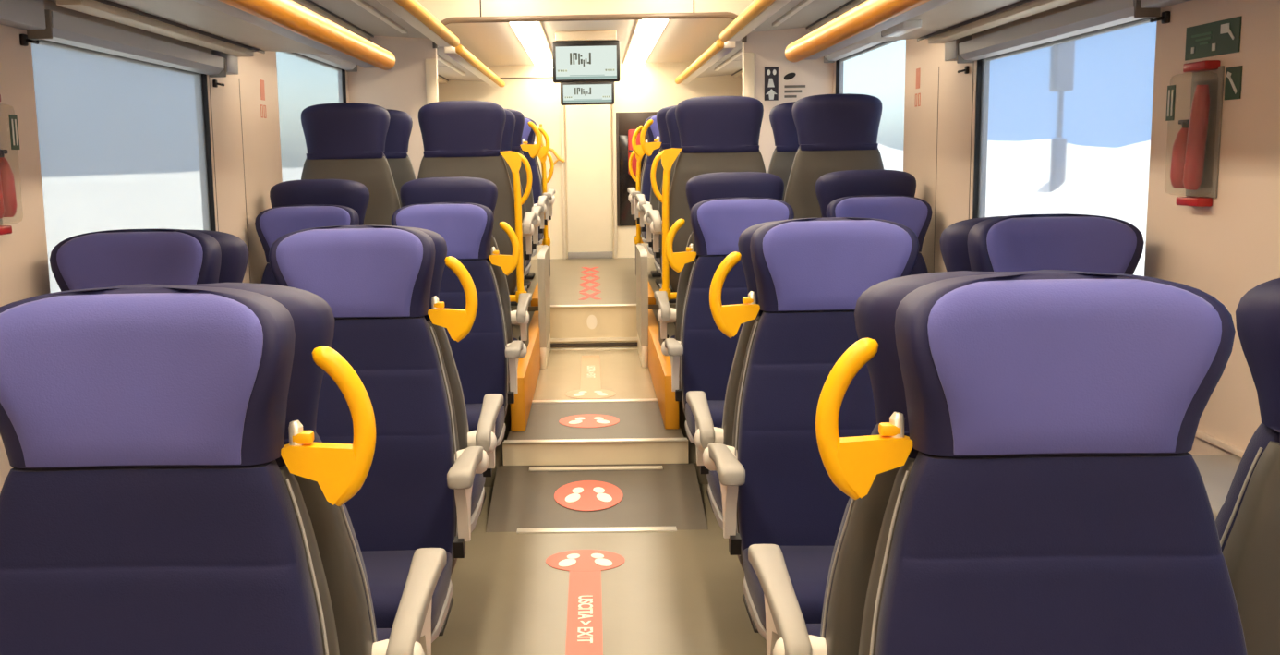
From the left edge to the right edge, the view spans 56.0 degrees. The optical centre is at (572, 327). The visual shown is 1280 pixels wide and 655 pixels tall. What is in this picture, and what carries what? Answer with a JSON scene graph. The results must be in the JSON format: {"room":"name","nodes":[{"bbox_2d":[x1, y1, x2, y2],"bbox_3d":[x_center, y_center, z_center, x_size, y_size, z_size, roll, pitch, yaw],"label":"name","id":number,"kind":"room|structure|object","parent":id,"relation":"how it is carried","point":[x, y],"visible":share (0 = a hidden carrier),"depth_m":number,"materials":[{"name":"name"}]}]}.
{"room":"train carriage","nodes":[
{"label":"train carriage","id":0,"kind":"room"},
{"bbox_2d":[0,0,349,493],"bbox_3d":[-1.355,-0.396,4.207,0.045,2.540,13.600,-1,8,1],"label":"wall","id":1,"kind":"structure","parent":0,"point":[24,268],"depth_m":4.43,"materials":[{"name":"plastic"}]},
{"bbox_2d":[0,94,19,234],"bbox_3d":[-1.325,-0.374,2.755,0.065,0.324,0.136,-1,8,1],"label":"case","id":2,"kind":"object","parent":1,"relation":"attached to","point":[13,118],"visible":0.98,"depth_m":2.79,"materials":[{"name":"grey plastic"}]},
{"bbox_2d":[0,149,17,218],"bbox_3d":[-1.325,-0.367,2.758,0.048,0.234,0.115,-1,8,1],"label":"fire extinguisher","id":3,"kind":"object","parent":2,"relation":"in","point":[8,204],"visible":1,"depth_m":2.78,"materials":[{"name":"red metal"}]},
{"bbox_2d":[26,9,226,292],"bbox_3d":[-1.322,-0.393,3.763,0.092,1.003,1.448,-1,8,1],"label":"window","id":4,"kind":"structure","parent":1,"relation":"attached to","point":[120,113],"depth_m":3.57,"materials":[{"name":"clear glass"}]},
{"bbox_2d":[0,0,395,74],"bbox_3d":[-1.052,-0.560,1.282,0.664,0.115,6.664,-1,8,1],"label":"luggage rack","id":5,"kind":"object","parent":1,"relation":"attached to","point":[232,29],"visible":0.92,"depth_m":3.36,"materials":[{"name":"grey"}]},
{"bbox_2d":[48,0,328,54],"bbox_3d":[-1.106,-0.588,1.277,0.558,0.055,6.660,-1,8,1],"label":"shelf","id":6,"kind":"object","parent":5,"relation":"attached to","point":[190,21],"depth_m":3.54,"materials":[{"name":"metal"}]},
{"bbox_2d":[201,73,216,230],"bbox_3d":[-1.362,-0.366,3.767,0.040,0.965,1.400,-1,8,1],"label":"window frame","id":7,"kind":"structure","parent":1,"relation":"in","point":[203,76],"depth_m":4.43,"materials":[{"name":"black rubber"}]},
{"bbox_2d":[276,51,357,181],"bbox_3d":[-1.288,-0.956,6.177,0.092,0.958,1.588,-1,8,1],"label":"window","id":8,"kind":"structure","parent":1,"relation":"attached to","point":[304,80],"depth_m":5.85,"materials":[{"name":"clear glass"}]},
{"bbox_2d":[291,0,459,47],"bbox_3d":[-0.991,-1.493,5.758,0.658,0.105,2.309,-1,8,1],"label":"luggage rack","id":9,"kind":"object","parent":1,"relation":"attached to","point":[366,18],"visible":0.92,"depth_m":5.80,"materials":[{"name":"silver metal"}]},
{"bbox_2d":[310,0,428,38],"bbox_3d":[-1.041,-1.516,5.753,0.558,0.055,2.305,-1,8,1],"label":"shelf","id":10,"kind":"object","parent":9,"relation":"attached to","point":[366,18],"depth_m":5.92,"materials":[{"name":"metal"}]},
{"bbox_2d":[436,44,505,87],"bbox_3d":[-0.945,-1.905,8.797,0.656,0.103,3.524,-1,8,1],"label":"luggage rack","id":11,"kind":"object","parent":1,"relation":"attached to","point":[457,63],"visible":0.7,"depth_m":8.68,"materials":[{"name":"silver metal"}]},
{"bbox_2d":[436,46,484,82],"bbox_3d":[-0.994,-1.928,8.793,0.558,0.055,3.520,-1,8,1],"label":"shelf","id":12,"kind":"object","parent":11,"relation":"attached to","point":[448,68],"depth_m":9.22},
{"bbox_2d":[445,17,733,66],"bbox_3d":[0.124,-2.109,8.881,2.800,0.060,3.940,-1,8,1],"label":"ceiling","id":13,"kind":"structure","parent":0,"point":[682,40],"depth_m":8.23,"materials":[{"name":"beige"}]},
{"bbox_2d":[507,21,552,69],"bbox_3d":[-0.262,-2.036,8.771,0.190,0.036,3.570,-1,8,1],"label":"recessed light","id":14,"kind":"object","parent":13,"relation":"in","point":[531,35],"visible":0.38,"depth_m":8.13,"materials":[{"name":"beige"}]},
{"bbox_2d":[552,30,620,83],"bbox_3d":[0.089,-1.764,7.829,0.440,0.324,0.100,-1,8,1],"label":"monitor","id":15,"kind":"object","parent":13,"relation":"hanging from","point":[579,55],"visible":1,"depth_m":7.80,"materials":[{"name":"black plastic"}]},
{"bbox_2d":[560,82,614,105],"bbox_3d":[0.120,-2.015,9.814,0.440,0.383,0.100,-1,8,1],"label":"monitor","id":16,"kind":"object","parent":13,"relation":"hanging from","point":[572,93],"visible":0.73,"depth_m":9.80,"materials":[{"name":"black plastic"}]},
{"bbox_2d":[622,19,669,67],"bbox_3d":[0.508,-2.047,8.758,0.190,0.036,3.570,-1,8,1],"label":"recessed light","id":17,"kind":"object","parent":13,"relation":"in","point":[646,33],"visible":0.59,"depth_m":8.15,"materials":[{"name":"beige"}]},
{"bbox_2d":[437,61,742,259],"bbox_3d":[0.164,-1.576,10.714,2.800,2.080,0.060,-1,8,1],"label":"wall","id":18,"kind":"structure","parent":0,"point":[652,87],"depth_m":10.62,"materials":[{"name":"plastic"}]},
{"bbox_2d":[559,82,617,259],"bbox_3d":[0.142,-1.619,10.660,0.490,2.020,0.035,-1,8,1],"label":"door","id":19,"kind":"structure","parent":18,"relation":"in","point":[588,126],"depth_m":10.70,"materials":[{"name":"beige"}]},
{"bbox_2d":[627,129,640,175],"bbox_3d":[0.548,-1.550,10.628,0.110,0.400,0.105,-1,8,1],"label":"fire extinguisher","id":20,"kind":"object","parent":18,"relation":"attached to","point":[631,132],"visible":0.47,"depth_m":10.58,"materials":[{"name":"red"}]},
{"bbox_2d":[615,111,657,226],"bbox_3d":[0.614,-1.408,10.686,0.445,1.000,0.028,-1,8,1],"label":"window","id":21,"kind":"structure","parent":18,"relation":"in","point":[625,122],"depth_m":10.67,"materials":[{"name":"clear glass"}]},
{"bbox_2d":[347,0,833,179],"bbox_3d":[0.107,-1.075,7.008,2.800,2.030,0.060,-1,8,1],"label":"wall partition","id":22,"kind":"structure","parent":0,"point":[402,87],"depth_m":6.90,"materials":[{"name":"plastic"}]},
{"bbox_2d":[510,283,540,431],"bbox_3d":[-0.216,0.003,7.201,0.085,0.309,4.150,-1,8,1],"label":"trim","id":23,"kind":"structure","parent":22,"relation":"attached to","point":[528,368],"depth_m":5.53,"materials":[{"name":"plastic"}]},
{"bbox_2d":[432,12,747,48],"bbox_3d":[0.095,-1.705,6.883,1.802,0.171,0.034,-1,8,1],"label":"trim","id":24,"kind":"structure","parent":22,"relation":"attached to","point":[702,15],"depth_m":6.86,"materials":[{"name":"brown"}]},
{"bbox_2d":[424,52,754,104],"bbox_3d":[0.110,-0.812,7.000,1.890,1.510,0.030,-1,8,1],"label":"trim","id":25,"kind":"structure","parent":22,"relation":"attached to","point":[748,59],"depth_m":6.90,"materials":[{"name":"beige"}]},
{"bbox_2d":[647,281,679,429],"bbox_3d":[0.468,-0.007,7.189,0.085,0.309,4.150,-1,8,1],"label":"trim","id":26,"kind":"structure","parent":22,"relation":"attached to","point":[659,366],"depth_m":5.51,"materials":[{"name":"plastic"}]},
{"bbox_2d":[764,66,778,100],"bbox_3d":[1.145,-1.403,6.913,0.080,0.190,0.004,-1,8,1],"label":"wall sign","id":27,"kind":"object","parent":22,"relation":"attached to","point":[771,73],"visible":1,"depth_m":6.91,"materials":[{"name":"grey"}]},
{"bbox_2d":[784,72,805,97],"bbox_3d":[1.278,-1.395,6.913,0.124,0.141,0.002,-1,8,1],"label":"notice","id":28,"kind":"object","parent":22,"relation":"attached to","point":[790,76],"visible":1,"depth_m":6.91,"materials":[{"name":"black paint"}]},
{"bbox_2d":[784,84,805,97],"bbox_3d":[1.281,-1.360,6.918,0.120,0.070,0.002,-1,8,1],"label":"print","id":29,"kind":"object","parent":28,"relation":"attached to","point":[785,86],"depth_m":6.92,"materials":[{"name":"black"}]},
{"bbox_2d":[507,349,684,439],"bbox_3d":[0.114,0.347,6.202,0.740,0.100,2.435,-1,8,1],"label":"floor","id":30,"kind":"structure","parent":0,"point":[637,419],"depth_m":5.74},
{"bbox_2d":[537,244,550,369],"bbox_3d":[-0.163,-0.135,6.992,0.040,0.640,0.716,-1,8,1],"label":"screen","id":31,"kind":"object","parent":30,"relation":"on","point":[543,256],"visible":1,"depth_m":6.66,"materials":[{"name":"beige"}]},
{"bbox_2d":[558,413,619,427],"bbox_3d":[0.075,0.416,5.351,0.270,0.002,0.270,-1,8,1],"label":"floor sticker","id":32,"kind":"object","parent":30,"relation":"on","point":[591,420],"visible":1,"depth_m":5.34,"materials":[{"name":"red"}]},
{"bbox_2d":[565,355,615,398],"bbox_3d":[0.097,0.257,6.472,0.250,0.003,1.275,-1,8,1],"label":"floor sticker","id":33,"kind":"object","parent":30,"relation":"on","point":[590,388],"visible":1,"depth_m":6.24,"materials":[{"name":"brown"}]},
{"bbox_2d":[550,341,637,347],"bbox_3d":[0.131,0.106,7.391,0.600,0.022,0.011,-1,8,1],"label":"trim","id":34,"kind":"structure","parent":30,"relation":"on","point":[573,344],"depth_m":7.38,"materials":[{"name":"brown"}]},
{"bbox_2d":[550,337,637,341],"bbox_3d":[0.130,0.073,7.385,0.600,0.020,0.013,-1,8,1],"label":"trim","id":35,"kind":"structure","parent":30,"relation":"attached to","point":[588,338],"depth_m":7.38,"materials":[{"name":"silver metal"}]},
{"bbox_2d":[531,398,657,402],"bbox_3d":[0.107,0.354,5.784,0.620,0.007,0.045,-1,8,1],"label":"trim","id":36,"kind":"structure","parent":30,"relation":"on","point":[652,399],"depth_m":5.77,"materials":[{"name":"silver metal"}]},
{"bbox_2d":[502,439,688,465],"bbox_3d":[0.096,0.569,4.996,0.770,0.198,0.015,-1,8,1],"label":"step riser","id":37,"kind":"structure","parent":30,"relation":"attached to","point":[637,452],"depth_m":4.98,"materials":[{"name":"beige"}]},
{"bbox_2d":[503,437,687,443],"bbox_3d":[0.094,0.469,4.979,0.760,0.007,0.040,-1,8,1],"label":"trim","id":38,"kind":"structure","parent":30,"relation":"on","point":[629,440],"depth_m":4.96,"materials":[{"name":"silver metal"}]},
{"bbox_2d":[635,242,648,367],"bbox_3d":[0.403,-0.143,6.982,0.040,0.640,0.716,-1,8,1],"label":"screen","id":39,"kind":"object","parent":30,"relation":"on","point":[642,266],"visible":0.99,"depth_m":6.65,"materials":[{"name":"beige"}]},
{"bbox_2d":[483,257,708,486],"bbox_3d":[0.141,0.031,8.033,2.800,0.510,6.100,-1,8,1],"label":"floor","id":40,"kind":"structure","parent":0,"point":[617,282],"depth_m":8.35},
{"bbox_2d":[269,179,369,225],"bbox_3d":[-1.054,-0.062,5.374,0.501,1.203,0.670,-1,8,1],"label":"seat","id":41,"kind":"object","parent":40,"relation":"on","point":[355,195],"visible":0.24,"depth_m":4.97,"materials":[{"name":"blue fabric"}]},
{"bbox_2d":[301,102,400,225],"bbox_3d":[-1.051,-0.485,5.930,0.501,1.203,0.670,-1,8,1],"label":"seat","id":42,"kind":"object","parent":40,"relation":"on","point":[344,140],"visible":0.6,"depth_m":5.57,"materials":[{"name":"fabric"}]},
{"bbox_2d":[383,108,416,207],"bbox_3d":[-1.040,-0.587,6.648,0.501,1.203,0.670,-1,8,1],"label":"seat","id":43,"kind":"object","parent":40,"relation":"on","point":[401,123],"visible":0.2,"depth_m":6.29,"materials":[{"name":"grey fabric"}]},
{"bbox_2d":[399,176,531,383],"bbox_3d":[-0.469,-0.071,5.364,0.576,1.203,0.670,-1,8,1],"label":"seat","id":44,"kind":"object","parent":40,"relation":"on","point":[482,191],"visible":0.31,"depth_m":4.97,"materials":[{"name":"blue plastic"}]},
{"bbox_2d":[417,100,536,348],"bbox_3d":[-0.466,-0.493,5.918,0.578,1.203,0.675,-1,8,1],"label":"seat","id":45,"kind":"object","parent":40,"relation":"on","point":[460,138],"visible":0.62,"depth_m":5.58,"materials":[{"name":"fabric"}]},
{"bbox_2d":[500,108,542,326],"bbox_3d":[-0.455,-0.595,6.638,0.576,1.203,0.670,-1,8,1],"label":"seat","id":46,"kind":"object","parent":40,"relation":"on","point":[510,122],"visible":0.18,"depth_m":6.33,"materials":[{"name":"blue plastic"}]},
{"bbox_2d":[503,108,547,305],"bbox_3d":[-0.442,-0.752,7.529,0.576,1.203,0.670,-1,8,1],"label":"seat","id":47,"kind":"object","parent":40,"relation":"on","point":[533,150],"visible":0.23,"depth_m":7.20,"materials":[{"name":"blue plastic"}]},
{"bbox_2d":[520,117,554,288],"bbox_3d":[-0.428,-0.882,8.445,0.576,1.203,0.670,-1,8,1],"label":"seat","id":48,"kind":"object","parent":40,"relation":"on","point":[528,133],"visible":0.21,"depth_m":8.58,"materials":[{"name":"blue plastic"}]},
{"bbox_2d":[524,120,555,278],"bbox_3d":[-0.416,-0.983,9.152,0.578,1.203,0.675,-1,8,1],"label":"seat","id":49,"kind":"object","parent":40,"relation":"on","point":[544,180],"visible":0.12,"depth_m":8.84,"materials":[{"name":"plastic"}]},
{"bbox_2d":[579,266,601,299],"bbox_3d":[0.130,-0.340,8.829,0.150,0.002,2.280,-1,8,1],"label":"floor sticker","id":50,"kind":"object","parent":40,"relation":"on","point":[588,269],"visible":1,"depth_m":8.63,"materials":[{"name":"red"}]},
{"bbox_2d":[550,303,636,307],"bbox_3d":[0.127,-0.134,7.373,0.600,0.007,0.060,-1,8,1],"label":"trim","id":51,"kind":"structure","parent":40,"relation":"attached to","point":[601,305],"depth_m":7.35,"materials":[{"name":"silver metal"}]},
{"bbox_2d":[550,305,637,348],"bbox_3d":[0.130,0.001,7.392,0.660,0.270,0.020,-1,8,1],"label":"stair riser","id":52,"kind":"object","parent":40,"relation":"attached to","point":[616,321],"depth_m":7.38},
{"bbox_2d":[582,309,601,334],"bbox_3d":[0.119,-0.034,7.375,0.110,0.150,0.002,-1,8,1],"label":"light","id":53,"kind":"object","parent":52,"relation":"attached to","point":[591,320],"visible":1,"depth_m":7.37,"materials":[{"name":"beige"}]},
{"bbox_2d":[627,118,661,277],"bbox_3d":[0.707,-0.999,9.132,0.578,1.203,0.675,-1,8,1],"label":"seat","id":54,"kind":"object","parent":40,"relation":"on","point":[638,179],"visible":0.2,"depth_m":8.83,"materials":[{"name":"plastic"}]},
{"bbox_2d":[629,114,662,286],"bbox_3d":[0.696,-0.899,8.425,0.576,1.203,0.670,-1,8,1],"label":"seat","id":55,"kind":"object","parent":40,"relation":"on","point":[653,131],"visible":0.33,"depth_m":8.57,"materials":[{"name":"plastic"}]},
{"bbox_2d":[635,105,676,302],"bbox_3d":[0.682,-0.769,7.510,0.576,1.203,0.670,-1,8,1],"label":"seat","id":56,"kind":"object","parent":40,"relation":"on","point":[647,148],"visible":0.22,"depth_m":7.18,"materials":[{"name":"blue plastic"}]},
{"bbox_2d":[640,105,681,325],"bbox_3d":[0.669,-0.612,6.618,0.576,1.203,0.670,-1,8,1],"label":"seat","id":57,"kind":"object","parent":40,"relation":"on","point":[670,119],"visible":0.09,"depth_m":6.32,"materials":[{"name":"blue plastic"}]},
{"bbox_2d":[647,96,766,345],"bbox_3d":[0.658,-0.510,5.899,0.578,1.203,0.675,-1,8,1],"label":"seat","id":58,"kind":"object","parent":40,"relation":"on","point":[718,134],"visible":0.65,"depth_m":5.56,"materials":[{"name":"fabric"}]},
{"bbox_2d":[653,171,784,380],"bbox_3d":[0.655,-0.088,5.344,0.576,1.203,0.670,-1,8,1],"label":"seat","id":59,"kind":"object","parent":40,"relation":"on","point":[704,187],"visible":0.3,"depth_m":4.95,"materials":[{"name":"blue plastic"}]},
{"bbox_2d":[767,101,799,201],"bbox_3d":[1.254,-0.621,6.608,0.501,1.203,0.670,-1,8,1],"label":"seat","id":60,"kind":"object","parent":40,"relation":"on","point":[783,126],"visible":0.16,"depth_m":6.25,"materials":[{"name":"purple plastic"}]},
{"bbox_2d":[784,93,884,218],"bbox_3d":[1.243,-0.519,5.890,0.501,1.203,0.670,-1,8,1],"label":"seat","id":61,"kind":"object","parent":40,"relation":"on","point":[836,132],"visible":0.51,"depth_m":5.53,"materials":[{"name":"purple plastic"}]},
{"bbox_2d":[815,169,916,217],"bbox_3d":[1.239,-0.097,5.334,0.501,1.203,0.670,-1,8,1],"label":"seat","id":62,"kind":"object","parent":40,"relation":"on","point":[830,187],"visible":0.21,"depth_m":4.93,"materials":[{"name":"purple fabric"}]},
{"bbox_2d":[485,463,707,531],"bbox_3d":[0.093,0.689,4.713,0.820,0.160,0.580,-1,8,1],"label":"floor","id":63,"kind":"structure","parent":0,"point":[669,496],"depth_m":4.67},
{"bbox_2d":[554,480,622,510],"bbox_3d":[0.062,0.658,4.708,0.270,0.047,0.266,-1,8,-3],"label":"floor sticker","id":64,"kind":"object","parent":63,"relation":"on","point":[584,495],"visible":1,"depth_m":4.70,"materials":[{"name":"red"}]},
{"bbox_2d":[529,465,663,470],"bbox_3d":[0.095,0.581,4.949,0.550,0.007,0.038,-1,8,1],"label":"trim","id":65,"kind":"structure","parent":63,"relation":"on","point":[628,467],"depth_m":4.93,"materials":[{"name":"silver metal"}]},
{"bbox_2d":[431,483,766,654],"bbox_3d":[0.042,1.229,1.335,2.800,0.080,7.500,-1,8,1],"label":"floor","id":66,"kind":"structure","parent":0,"point":[679,592],"depth_m":3.77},
{"bbox_2d":[49,228,221,290],"bbox_3d":[-1.091,0.384,2.867,0.501,1.203,0.670,-1,8,1],"label":"seat","id":67,"kind":"object","parent":66,"relation":"on","point":[155,256],"visible":0.23,"depth_m":3.00,"materials":[{"name":"purple fabric"}]},
{"bbox_2d":[0,285,375,654],"bbox_3d":[-0.529,0.581,1.411,0.576,1.203,0.670,-1,8,1],"label":"seat","id":68,"kind":"object","parent":66,"relation":"on","point":[151,501],"visible":1,"depth_m":1.56,"materials":[{"name":"fabric"}]},
{"bbox_2d":[185,229,248,282],"bbox_3d":[-1.080,0.297,3.567,0.501,1.203,0.670,-1,8,1],"label":"seat","id":69,"kind":"object","parent":66,"relation":"on","point":[235,251],"visible":0.07,"depth_m":3.20,"materials":[{"name":"purple fabric"}]},
{"bbox_2d":[108,282,446,654],"bbox_3d":[-0.518,0.493,2.111,0.576,1.203,0.670,-1,8,1],"label":"seat","id":70,"kind":"object","parent":66,"relation":"on","point":[339,549],"visible":0.27,"depth_m":1.80,"materials":[{"name":"fabric"}]},
{"bbox_2d":[254,204,359,284],"bbox_3d":[-1.063,0.136,4.690,0.501,1.203,0.670,-1,8,1],"label":"seat","id":71,"kind":"object","parent":66,"relation":"on","point":[271,223],"visible":0.23,"depth_m":4.82,"materials":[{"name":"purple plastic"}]},
{"bbox_2d":[268,225,488,642],"bbox_3d":[-0.507,0.376,2.856,0.576,1.203,0.670,-1,8,1],"label":"seat","id":72,"kind":"object","parent":66,"relation":"on","point":[416,491],"visible":0.64,"depth_m":2.99,"materials":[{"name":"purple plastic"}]},
{"bbox_2d":[361,549,452,632],"bbox_3d":[-0.542,0.604,2.785,0.496,0.120,0.463,-1,8,1],"label":"seat cushion","id":73,"kind":"object","parent":72,"relation":"on","point":[387,570],"depth_m":2.70,"materials":[{"name":"blue fabric"}]},
{"bbox_2d":[403,226,503,636],"bbox_3d":[-0.496,0.288,3.557,0.576,1.203,0.670,-1,8,1],"label":"seat","id":74,"kind":"object","parent":66,"relation":"on","point":[484,436],"visible":0.2,"depth_m":3.29,"materials":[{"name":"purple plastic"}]},
{"bbox_2d":[470,472,485,515],"bbox_3d":[-0.528,0.488,3.690,0.496,0.120,0.463,-1,8,1],"label":"seat cushion","id":75,"kind":"object","parent":74,"relation":"on","point":[477,489],"depth_m":3.62,"materials":[{"name":"blue fabric"}]},
{"bbox_2d":[390,202,526,515],"bbox_3d":[-0.478,0.127,4.679,0.576,1.203,0.670,-1,8,1],"label":"seat","id":76,"kind":"object","parent":66,"relation":"on","point":[484,358],"visible":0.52,"depth_m":4.82,"materials":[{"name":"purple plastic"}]},
{"bbox_2d":[465,403,505,439],"bbox_3d":[-0.514,0.355,4.607,0.496,0.120,0.463,-1,8,1],"label":"seat cushion","id":77,"kind":"object","parent":76,"relation":"on","point":[473,410],"depth_m":4.46,"materials":[{"name":"blue fabric"}]},
{"bbox_2d":[545,549,625,654],"bbox_3d":[0.031,0.910,3.291,0.270,0.003,1.861,-1,8,1],"label":"floor sticker","id":78,"kind":"object","parent":66,"relation":"on","point":[584,632],"visible":1,"depth_m":3.78,"materials":[{"name":"red"}]},
{"bbox_2d":[516,526,676,532],"bbox_3d":[0.089,0.748,4.435,0.590,0.007,0.050,-1,8,1],"label":"trim","id":79,"kind":"structure","parent":66,"relation":"on","point":[609,528],"depth_m":4.42,"materials":[{"name":"silver metal"}]},
{"bbox_2d":[661,196,794,512],"bbox_3d":[0.646,0.110,4.660,0.576,1.203,0.670,-1,8,1],"label":"seat","id":80,"kind":"object","parent":66,"relation":"on","point":[703,356],"visible":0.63,"depth_m":4.80,"materials":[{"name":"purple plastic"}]},
{"bbox_2d":[685,399,724,437],"bbox_3d":[0.685,0.337,4.587,0.496,0.120,0.463,-1,8,1],"label":"seat cushion","id":81,"kind":"object","parent":80,"relation":"on","point":[716,407],"depth_m":4.45,"materials":[{"name":"blue fabric"}]},
{"bbox_2d":[686,219,783,632],"bbox_3d":[0.628,0.271,3.537,0.576,1.203,0.670,-1,8,1],"label":"seat","id":82,"kind":"object","parent":66,"relation":"on","point":[706,433],"visible":0.16,"depth_m":3.28,"materials":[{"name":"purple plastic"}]},
{"bbox_2d":[706,470,723,514],"bbox_3d":[0.671,0.470,3.669,0.496,0.120,0.463,-1,8,1],"label":"seat cushion","id":83,"kind":"object","parent":82,"relation":"on","point":[714,485],"depth_m":3.61,"materials":[{"name":"blue fabric"}]},
{"bbox_2d":[702,217,919,639],"bbox_3d":[0.617,0.359,2.837,0.576,1.203,0.670,-1,8,1],"label":"seat","id":84,"kind":"object","parent":66,"relation":"on","point":[811,274],"visible":0.62,"depth_m":2.98,"materials":[{"name":"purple fabric"}]},
{"bbox_2d":[742,545,833,629],"bbox_3d":[0.657,0.586,2.764,0.496,0.120,0.463,-1,8,1],"label":"seat cushion","id":85,"kind":"object","parent":84,"relation":"on","point":[807,566],"depth_m":2.68,"materials":[{"name":"blue fabric"}]},
{"bbox_2d":[826,194,932,275],"bbox_3d":[1.230,0.101,4.649,0.501,1.203,0.670,-1,8,1],"label":"seat","id":86,"kind":"object","parent":66,"relation":"on","point":[915,213],"visible":0.19,"depth_m":4.78,"materials":[{"name":"purple fabric"}]},
{"bbox_2d":[748,269,1079,654],"bbox_3d":[0.606,0.476,2.091,0.576,1.203,0.670,-1,8,1],"label":"seat","id":87,"kind":"object","parent":66,"relation":"on","point":[839,632],"visible":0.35,"depth_m":1.79,"materials":[{"name":"fabric"}]},
{"bbox_2d":[939,216,1000,271],"bbox_3d":[1.213,0.263,3.527,0.501,1.203,0.670,-1,8,1],"label":"seat","id":88,"kind":"object","parent":66,"relation":"on","point":[953,240],"visible":0.04,"depth_m":3.17,"materials":[{"name":"purple fabric"}]},
{"bbox_2d":[815,271,1247,654],"bbox_3d":[0.595,0.564,1.391,0.576,1.203,0.670,-1,8,1],"label":"seat","id":89,"kind":"object","parent":66,"relation":"on","point":[1048,496],"visible":1,"depth_m":1.53,"materials":[{"name":"fabric"}]},
{"bbox_2d":[966,213,1144,274],"bbox_3d":[1.202,0.350,2.826,0.501,1.203,0.670,-1,8,1],"label":"seat","id":90,"kind":"object","parent":66,"relation":"on","point":[1090,243],"visible":0.22,"depth_m":2.96,"materials":[{"name":"purple fabric"}]},
{"bbox_2d":[1215,277,1279,654],"bbox_3d":[1.190,0.475,2.027,0.501,1.203,0.670,-1,8,1],"label":"seat","id":91,"kind":"object","parent":66,"relation":"on","point":[1248,522],"visible":0.67,"depth_m":1.72,"materials":[{"name":"fabric"}]},
{"bbox_2d":[833,0,1279,454],"bbox_3d":[1.489,-0.438,4.157,0.045,2.540,13.600,-1,8,1],"label":"wall","id":92,"kind":"structure","parent":0,"point":[1226,248],"depth_m":2.77,"materials":[{"name":"plastic"}]},
{"bbox_2d":[675,38,742,84],"bbox_3d":[1.195,-1.937,8.760,0.656,0.103,3.524,-1,8,1],"label":"luggage rack","id":93,"kind":"object","parent":92,"relation":"attached to","point":[721,58],"visible":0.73,"depth_m":8.66,"materials":[{"name":"silver metal"}]},
{"bbox_2d":[696,40,742,77],"bbox_3d":[1.243,-1.961,8.753,0.558,0.055,3.520,-1,8,1],"label":"shelf","id":94,"kind":"object","parent":93,"relation":"attached to","point":[731,63],"depth_m":9.20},
{"bbox_2d":[719,0,867,42],"bbox_3d":[1.147,-1.525,5.720,0.658,0.105,2.309,-1,8,1],"label":"luggage rack","id":95,"kind":"object","parent":92,"relation":"attached to","point":[761,15],"visible":0.93,"depth_m":5.99,"materials":[{"name":"silver metal"}]},
{"bbox_2d":[750,0,850,32],"bbox_3d":[1.196,-1.550,5.714,0.558,0.055,2.305,-1,8,1],"label":"shelf","id":96,"kind":"object","parent":95,"relation":"attached to","point":[811,14],"depth_m":6.11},
{"bbox_2d":[823,39,905,171],"bbox_3d":[1.475,-0.997,6.129,0.092,0.958,1.588,-1,8,1],"label":"window","id":97,"kind":"structure","parent":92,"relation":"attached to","point":[876,69],"depth_m":5.80,"materials":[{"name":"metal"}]},
{"bbox_2d":[972,59,982,218],"bbox_3d":[1.481,-0.408,3.717,0.040,0.965,1.400,-1,8,1],"label":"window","id":98,"kind":"structure","parent":92,"relation":"in","point":[980,61],"depth_m":4.38,"materials":[{"name":"black rubber"}]},
{"bbox_2d":[784,0,1190,62],"bbox_3d":[1.079,-0.592,1.245,0.664,0.115,6.664,-1,8,1],"label":"luggage rack","id":99,"kind":"object","parent":92,"relation":"attached to","point":[950,23],"visible":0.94,"depth_m":3.63,"materials":[{"name":"grey"}]},
{"bbox_2d":[881,19,921,36],"bbox_3d":[1.064,-0.972,3.912,0.060,0.028,0.330,-1,8,1],"label":"light","id":100,"kind":"object","parent":99,"relation":"attached to","point":[908,26],"depth_m":3.81,"materials":[{"name":"grey metal"}]},
{"bbox_2d":[852,0,1022,44],"bbox_3d":[1.132,-0.622,1.238,0.558,0.055,6.660,-1,8,1],"label":"shelf","id":101,"kind":"object","parent":99,"relation":"attached to","point":[952,22],"depth_m":3.80,"materials":[{"name":"metal"}]},
{"bbox_2d":[956,0,1160,276],"bbox_3d":[1.441,-0.435,3.714,0.092,1.003,1.448,-1,8,1],"label":"window","id":102,"kind":"structure","parent":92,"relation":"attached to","point":[1067,96],"depth_m":3.52,"materials":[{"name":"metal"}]},
{"bbox_2d":[1165,60,1224,206],"bbox_3d":[1.409,-0.439,2.734,0.065,0.324,0.136,-1,8,1],"label":"case","id":103,"kind":"object","parent":92,"relation":"attached to","point":[1210,70],"visible":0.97,"depth_m":2.70,"materials":[{"name":"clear plastic"}]},
{"bbox_2d":[1170,84,1210,190],"bbox_3d":[1.409,-0.432,2.737,0.048,0.234,0.115,-1,8,1],"label":"fire extinguisher","id":104,"kind":"object","parent":103,"relation":"in","point":[1189,149],"visible":1,"depth_m":2.71,"materials":[{"name":"red metal"}]},
{"bbox_2d":[1184,15,1242,60],"bbox_3d":[1.436,-0.647,2.697,0.004,0.075,0.235,-1,8,1],"label":"wall sign","id":105,"kind":"object","parent":92,"relation":"attached to","point":[1221,37],"visible":1,"depth_m":2.69,"materials":[{"name":"green"}]},
{"bbox_2d":[1191,454,1241,520],"bbox_3d":[1.318,0.407,2.421,0.258,0.200,0.440,-1,8,1],"label":"table","id":106,"kind":"object","parent":92,"relation":"attached to","point":[1217,472],"visible":0.3,"depth_m":2.46,"materials":[{"name":"grey plastic"}]},
{"bbox_2d":[1195,428,1244,458],"bbox_3d":[1.439,0.313,2.295,0.012,0.016,9.500,-1,8,1],"label":"trim","id":107,"kind":"structure","parent":92,"relation":"attached to","point":[1204,436],"depth_m":2.67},
{"bbox_2d":[1224,65,1242,99],"bbox_3d":[1.436,-0.531,2.611,0.004,0.070,0.062,-1,8,1],"label":"wall sign","id":108,"kind":"object","parent":92,"relation":"attached to","point":[1232,87],"visible":1,"depth_m":2.61,"materials":[{"name":"green"}]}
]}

